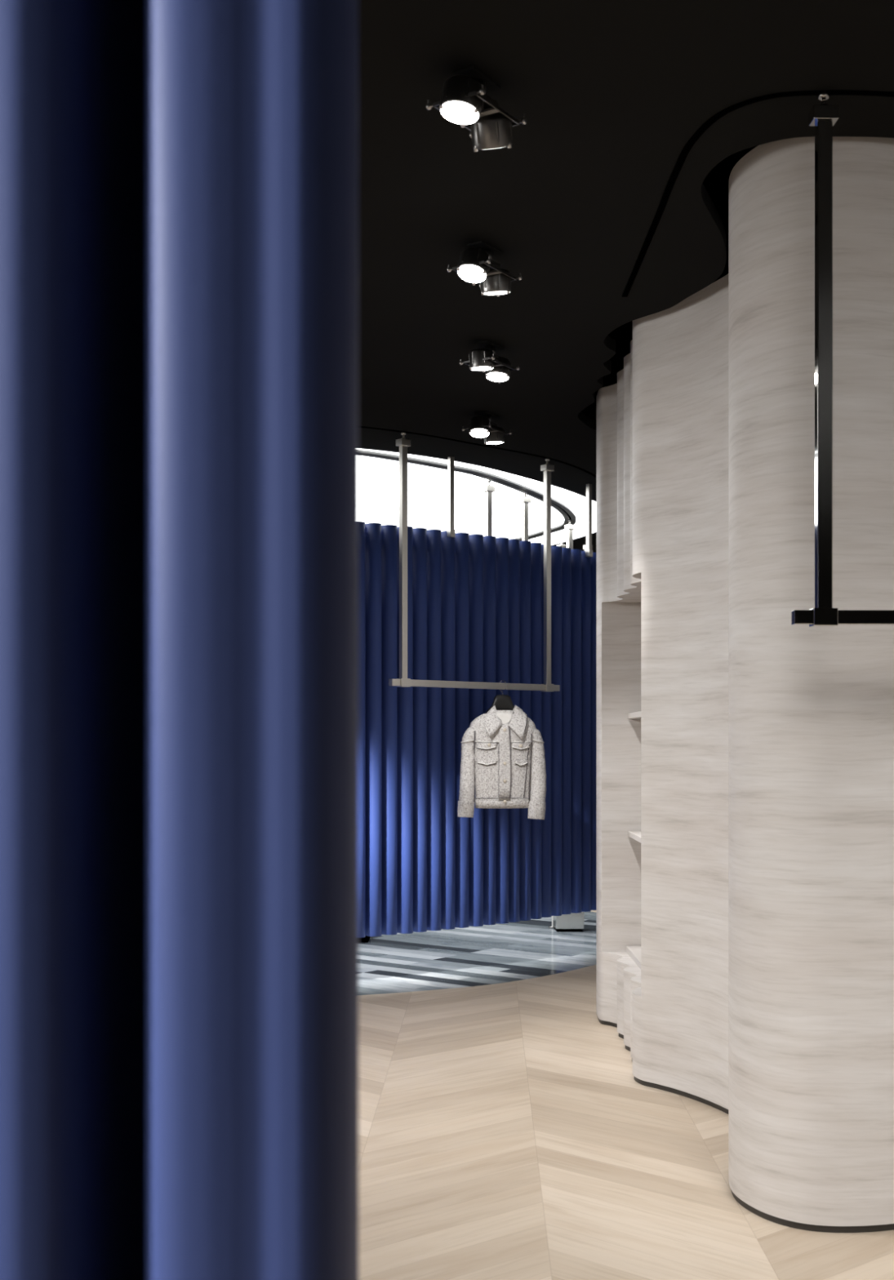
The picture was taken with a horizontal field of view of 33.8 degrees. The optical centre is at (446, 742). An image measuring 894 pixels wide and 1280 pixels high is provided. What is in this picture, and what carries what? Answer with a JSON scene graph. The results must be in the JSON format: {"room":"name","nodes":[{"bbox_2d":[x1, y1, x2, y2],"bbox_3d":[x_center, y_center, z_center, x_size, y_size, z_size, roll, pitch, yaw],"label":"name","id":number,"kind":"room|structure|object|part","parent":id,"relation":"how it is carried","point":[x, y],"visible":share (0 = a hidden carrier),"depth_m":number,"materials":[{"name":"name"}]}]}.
{"room":"clothing store","nodes":[
{"label":"clothing store","id":0,"kind":"room"},
{"bbox_2d":[358,911,595,995],"bbox_3d":[-1.187,1.350,10.688,5.438,0.001,6.141,0,0,0],"label":"floor","id":1,"kind":"structure","parent":0,"point":[510,952],"depth_m":9.29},
{"bbox_2d":[358,935,370,942],"bbox_3d":[-0.660,0.910,10.050,0.600,0.880,0.600,0,0,0],"label":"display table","id":2,"kind":"object","parent":1,"relation":"on","point":[365,940],"visible":0.1,"depth_m":9.92,"materials":[{"name":"black"}]},
{"bbox_2d":[552,911,583,932],"bbox_3d":[0.872,0.914,10.580,0.200,0.872,0.200,0,0,-2],"label":"plinth","id":3,"kind":"object","parent":1,"relation":"on","point":[572,922],"visible":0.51,"depth_m":10.48,"materials":[{"name":"mirror"}]},
{"bbox_2d":[358,0,893,552],"bbox_3d":[-0.325,-1.672,6.500,8.550,0.050,19.000,0,0,0],"label":"ceiling","id":4,"kind":"structure","parent":0,"point":[611,94],"depth_m":4.29,"materials":[{"name":"black paint"}]},
{"bbox_2d":[446,456,455,537],"bbox_3d":[0.025,-1.415,8.488,0.036,0.464,0.042,0,0,-38],"label":"support","id":5,"kind":"object","parent":4,"relation":"hanging from","point":[451,532],"visible":1,"depth_m":8.48,"materials":[{"name":"silver metal"}]},
{"bbox_3d":[0.023,-1.433,8.490,0.030,0.427,0.026,0,0,-38],"label":"rod","id":6,"kind":"part","parent":5,"relation":"part of","materials":[{"name":"silver metal"}]},
{"bbox_2d":[358,449,576,541],"bbox_3d":[-1.171,-1.643,10.592,4.258,0.013,4.928,0,0,0],"label":"ceiling track","id":7,"kind":"object","parent":4,"relation":"attached to","point":[567,513],"visible":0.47,"depth_m":9.23,"materials":[{"name":"grey metal"}]},
{"bbox_2d":[482,480,494,536],"bbox_3d":[0.262,-0.977,9.220,0.060,1.333,0.050,0,0,-34],"label":"post","id":8,"kind":"object","parent":7,"relation":"hanging from","point":[488,489],"visible":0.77,"depth_m":9.21,"materials":[{"name":"silver metal"}]},
{"bbox_3d":[0.262,-0.949,9.220,0.034,1.277,0.027,0,0,-34],"label":"post","id":9,"kind":"part","parent":8,"relation":"part of","materials":[{"name":"silver metal"}]},
{"bbox_2d":[519,492,530,541],"bbox_3d":[0.512,-0.977,9.640,0.060,1.333,0.050,0,0,-34],"label":"post","id":10,"kind":"object","parent":7,"relation":"hanging from","point":[524,500],"visible":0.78,"depth_m":9.63,"materials":[{"name":"silver metal"}]},
{"bbox_3d":[0.512,-0.949,9.640,0.034,1.277,0.027,0,0,-34],"label":"post","id":11,"kind":"part","parent":10,"relation":"part of","materials":[{"name":"silver metal"}]},
{"bbox_2d":[564,519,574,549],"bbox_3d":[0.905,-0.977,10.860,0.060,1.333,0.050,0,0,-34],"label":"post","id":12,"kind":"object","parent":7,"relation":"hanging from","point":[569,527],"visible":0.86,"depth_m":10.85,"materials":[{"name":"silver metal"}]},
{"bbox_3d":[0.905,-0.949,10.860,0.040,1.277,0.032,0,0,-34],"label":"post","id":13,"kind":"part","parent":12,"relation":"part of","materials":[{"name":"silver metal"}]},
{"bbox_2d":[426,66,526,151],"bbox_3d":[0.077,-1.567,3.657,0.164,0.160,0.259,0,0,33],"label":"spotlight","id":14,"kind":"object","parent":4,"relation":"attached to","point":[464,100],"visible":1,"depth_m":3.62,"materials":[{"name":"black paint"}]},
{"bbox_3d":[0.074,-1.559,3.652,0.125,0.008,0.209,0,0,33],"label":"gimbal frame","id":15,"kind":"part","parent":14,"relation":"part of","materials":[{"name":"black metal"}]},
{"bbox_3d":[0.074,-1.643,3.652,0.060,0.008,0.130,0,0,33],"label":"ceiling plate","id":16,"kind":"part","parent":14,"relation":"part of","materials":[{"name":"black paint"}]},
{"bbox_3d":[0.074,-1.613,3.652,0.050,0.045,0.120,0,0,33],"label":"stem","id":17,"kind":"part","parent":14,"relation":"part of","materials":[{"name":"black metal"}]},
{"bbox_2d":[358,448,595,545],"bbox_3d":[-1.217,-1.651,10.802,4.974,0.001,5.674,0,0,0],"label":"ceiling light","id":18,"kind":"object","parent":4,"relation":"attached to","point":[378,477],"visible":0.29,"depth_m":10.03,"materials":[{"name":"white plastic"}]},
{"bbox_2d":[358,426,595,477],"bbox_3d":[-0.152,-1.655,8.166,3.199,0.024,0.524,0,0,-35],"label":"ceiling track","id":19,"kind":"object","parent":4,"relation":"attached to","point":[582,469],"visible":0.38,"depth_m":8.14,"materials":[{"name":"black metal"}]},
{"bbox_2d":[388,431,559,692],"bbox_3d":[0.175,-0.968,8.160,1.261,1.350,0.051,0,0,-42],"label":"clothes rack","id":20,"kind":"object","parent":19,"relation":"hanging from","point":[402,682],"visible":1,"depth_m":8.04,"materials":[{"name":"silver metal"}]},
{"bbox_3d":[-0.231,-0.962,7.800,0.036,1.251,0.029,0,0,-42],"label":"post","id":21,"kind":"part","parent":20,"relation":"part of","materials":[{"name":"silver metal"}]},
{"bbox_3d":[0.175,-0.316,8.160,1.261,0.036,0.030,0,0,-42],"label":"rail","id":22,"kind":"part","parent":20,"relation":"part of","materials":[{"name":"silver metal"}]},
{"bbox_2d":[483,680,514,714],"bbox_3d":[0.313,-0.226,8.283,0.350,0.254,0.053,0,0,-6],"label":"hanger","id":23,"kind":"object","parent":20,"relation":"hanging from","point":[501,702],"visible":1,"depth_m":8.27,"materials":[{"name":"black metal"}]},
{"bbox_2d":[457,705,546,819],"bbox_3d":[0.308,0.113,8.269,0.505,0.646,0.174,0,0,-6],"label":"jacket","id":24,"kind":"object","parent":23,"relation":"hanging from","point":[503,758],"visible":1,"depth_m":8.22,"materials":[{"name":"beige fabric"}]},
{"bbox_3d":[0.581,-0.962,8.520,0.036,1.251,0.029,0,0,-42],"label":"post","id":25,"kind":"part","parent":20,"relation":"part of","materials":[{"name":"silver metal"}]},
{"bbox_2d":[447,240,521,296],"bbox_3d":[0.125,-1.575,4.897,0.164,0.144,0.254,0,0,33],"label":"spotlight","id":26,"kind":"object","parent":4,"relation":"attached to","point":[476,264],"visible":1,"depth_m":4.86,"materials":[{"name":"black paint"}]},
{"bbox_3d":[0.126,-1.559,4.898,0.125,0.008,0.209,0,0,33],"label":"gimbal frame","id":27,"kind":"part","parent":26,"relation":"part of","materials":[{"name":"black metal"}]},
{"bbox_3d":[0.126,-1.643,4.898,0.060,0.008,0.130,0,0,33],"label":"ceiling plate","id":28,"kind":"part","parent":26,"relation":"part of","materials":[{"name":"black paint"}]},
{"bbox_3d":[0.126,-1.613,4.898,0.050,0.045,0.120,0,0,33],"label":"stem","id":29,"kind":"part","parent":26,"relation":"part of","materials":[{"name":"black metal"}]},
{"bbox_2d":[462,410,511,444],"bbox_3d":[0.199,-1.576,7.377,0.164,0.142,0.247,0,0,33],"label":"spotlight","id":30,"kind":"object","parent":4,"relation":"attached to","point":[481,427],"visible":1,"depth_m":7.34,"materials":[{"name":"black paint"}]},
{"bbox_3d":[0.200,-1.559,7.379,0.125,0.008,0.209,0,0,33],"label":"gimbal frame","id":31,"kind":"part","parent":30,"relation":"part of","materials":[{"name":"black metal"}]},
{"bbox_3d":[0.200,-1.643,7.379,0.060,0.008,0.130,0,0,33],"label":"ceiling plate","id":32,"kind":"part","parent":30,"relation":"part of","materials":[{"name":"black paint"}]},
{"bbox_3d":[0.200,-1.613,7.379,0.050,0.045,0.120,0,0,33],"label":"stem","id":33,"kind":"part","parent":30,"relation":"part of","materials":[{"name":"black metal"}]},
{"bbox_2d":[459,340,519,383],"bbox_3d":[0.178,-1.578,6.095,0.164,0.138,0.240,0,0,33],"label":"spotlight","id":34,"kind":"object","parent":4,"relation":"attached to","point":[496,368],"visible":1,"depth_m":6.06,"materials":[{"name":"black paint"}]},
{"bbox_3d":[0.177,-1.559,6.094,0.125,0.008,0.209,0,0,33],"label":"gimbal frame","id":35,"kind":"part","parent":34,"relation":"part of","materials":[{"name":"black metal"}]},
{"bbox_3d":[0.177,-1.643,6.094,0.060,0.008,0.130,0,0,33],"label":"ceiling plate","id":36,"kind":"part","parent":34,"relation":"part of","materials":[{"name":"black paint"}]},
{"bbox_3d":[0.177,-1.613,6.094,0.050,0.045,0.120,0,0,33],"label":"stem","id":37,"kind":"part","parent":34,"relation":"part of","materials":[{"name":"black metal"}]},
{"bbox_2d":[556,540,565,547],"bbox_3d":[0.930,-0.977,11.970,0.060,1.333,0.050,0,0,-34],"label":"spotlight","id":38,"kind":"object","parent":4,"relation":"hanging from","point":[561,541],"visible":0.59,"depth_m":11.96,"materials":[{"name":"silver metal"}]},
{"bbox_2d":[582,544,592,551],"bbox_3d":[1.145,-0.977,11.970,0.060,1.333,0.050,0,0,-34],"label":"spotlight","id":39,"kind":"object","parent":4,"relation":"hanging from","point":[584,545],"visible":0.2,"depth_m":11.96,"materials":[{"name":"silver metal"}]},
{"bbox_2d":[585,483,592,557],"bbox_3d":[0.907,-1.415,9.383,0.042,0.464,0.036,0,0,44],"label":"support","id":40,"kind":"object","parent":4,"relation":"hanging from","point":[588,552],"visible":1,"depth_m":9.38,"materials":[{"name":"silver metal"}]},
{"bbox_2d":[358,521,595,937],"bbox_3d":[-0.559,-0.071,8.719,4.987,2.308,1.142,0,0,-29],"label":"curtain","id":41,"kind":"object","parent":40,"relation":"hanging from","point":[475,602],"visible":0.38,"depth_m":8.61,"materials":[{"name":"blue fabric"}]},
{"bbox_3d":[0.905,-1.433,9.385,0.026,0.427,0.030,0,0,44],"label":"rod","id":42,"kind":"part","parent":40,"relation":"part of","materials":[{"name":"silver metal"}]},
{"bbox_2d":[622,89,893,297],"bbox_3d":[0.901,-1.655,4.387,1.009,0.024,1.912,0,0,-41],"label":"ceiling track","id":43,"kind":"object","parent":4,"relation":"attached to","point":[708,122],"visible":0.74,"depth_m":4.01,"materials":[{"name":"black metal"}]},
{"bbox_2d":[791,91,893,626],"bbox_3d":[1.453,-0.968,3.740,1.156,1.350,0.050,0,0,-1],"label":"clothes rack","id":44,"kind":"object","parent":43,"relation":"hanging from","point":[824,116],"visible":1,"depth_m":3.71,"materials":[{"name":"black metal"}]},
{"bbox_3d":[0.953,-0.962,3.727,0.038,1.251,0.030,0,0,-1],"label":"post","id":45,"kind":"part","parent":44,"relation":"part of","materials":[{"name":"black metal"}]},
{"bbox_3d":[1.453,-0.316,3.740,1.156,0.036,0.030,0,0,-2],"label":"rail","id":46,"kind":"part","parent":44,"relation":"part of","materials":[{"name":"black metal"}]},
{"bbox_2d":[358,910,893,1279],"bbox_3d":[-0.350,1.350,6.500,8.500,0.001,19.000,0,0,0],"label":"floor","id":47,"kind":"structure","parent":0,"point":[507,1131],"depth_m":4.74,"materials":[{"name":"brown wood"}]},
{"bbox_2d":[0,0,358,1279],"bbox_3d":[-0.359,0.052,0.950,0.604,2.555,0.164,0,0,0],"label":"curtain","id":48,"kind":"object","parent":47,"relation":"on","point":[179,179],"visible":1,"depth_m":0.88,"materials":[{"name":"blue fabric"}]},
{"bbox_2d":[595,136,893,1226],"bbox_3d":[2.315,-0.183,7.473,3.170,3.027,6.855,0,0,0],"label":"wall","id":49,"kind":"structure","parent":0,"point":[755,773],"depth_m":4.19,"materials":[{"name":"paint"}]},
{"bbox_2d":[626,946,640,968],"bbox_3d":[1.011,0.988,6.423,0.310,0.030,1.233,0,0,0],"label":"display shelf","id":50,"kind":"object","parent":49,"relation":"on","point":[634,952],"visible":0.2,"depth_m":6.83,"materials":[{"name":"stone"}]},
{"bbox_2d":[627,831,640,843],"bbox_3d":[1.015,0.437,6.423,0.300,0.026,1.233,0,0,0],"label":"display shelf","id":51,"kind":"object","parent":49,"relation":"attached to","point":[636,835],"visible":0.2,"depth_m":6.84,"materials":[{"name":"stone"}]},
{"bbox_2d":[627,711,640,719],"bbox_3d":[1.015,-0.126,6.423,0.300,0.026,1.233,0,0,0],"label":"display shelf","id":52,"kind":"object","parent":49,"relation":"attached to","point":[637,715],"visible":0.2,"depth_m":6.81,"materials":[{"name":"stone"}]},
{"bbox_2d":[597,1017,893,1233],"bbox_3d":[2.320,1.339,7.473,3.166,0.021,6.843,0,0,0],"label":"baseboard","id":53,"kind":"structure","parent":49,"relation":"attached to","point":[842,1229],"depth_m":4.14,"materials":[{"name":"brown metal"}]}
]}

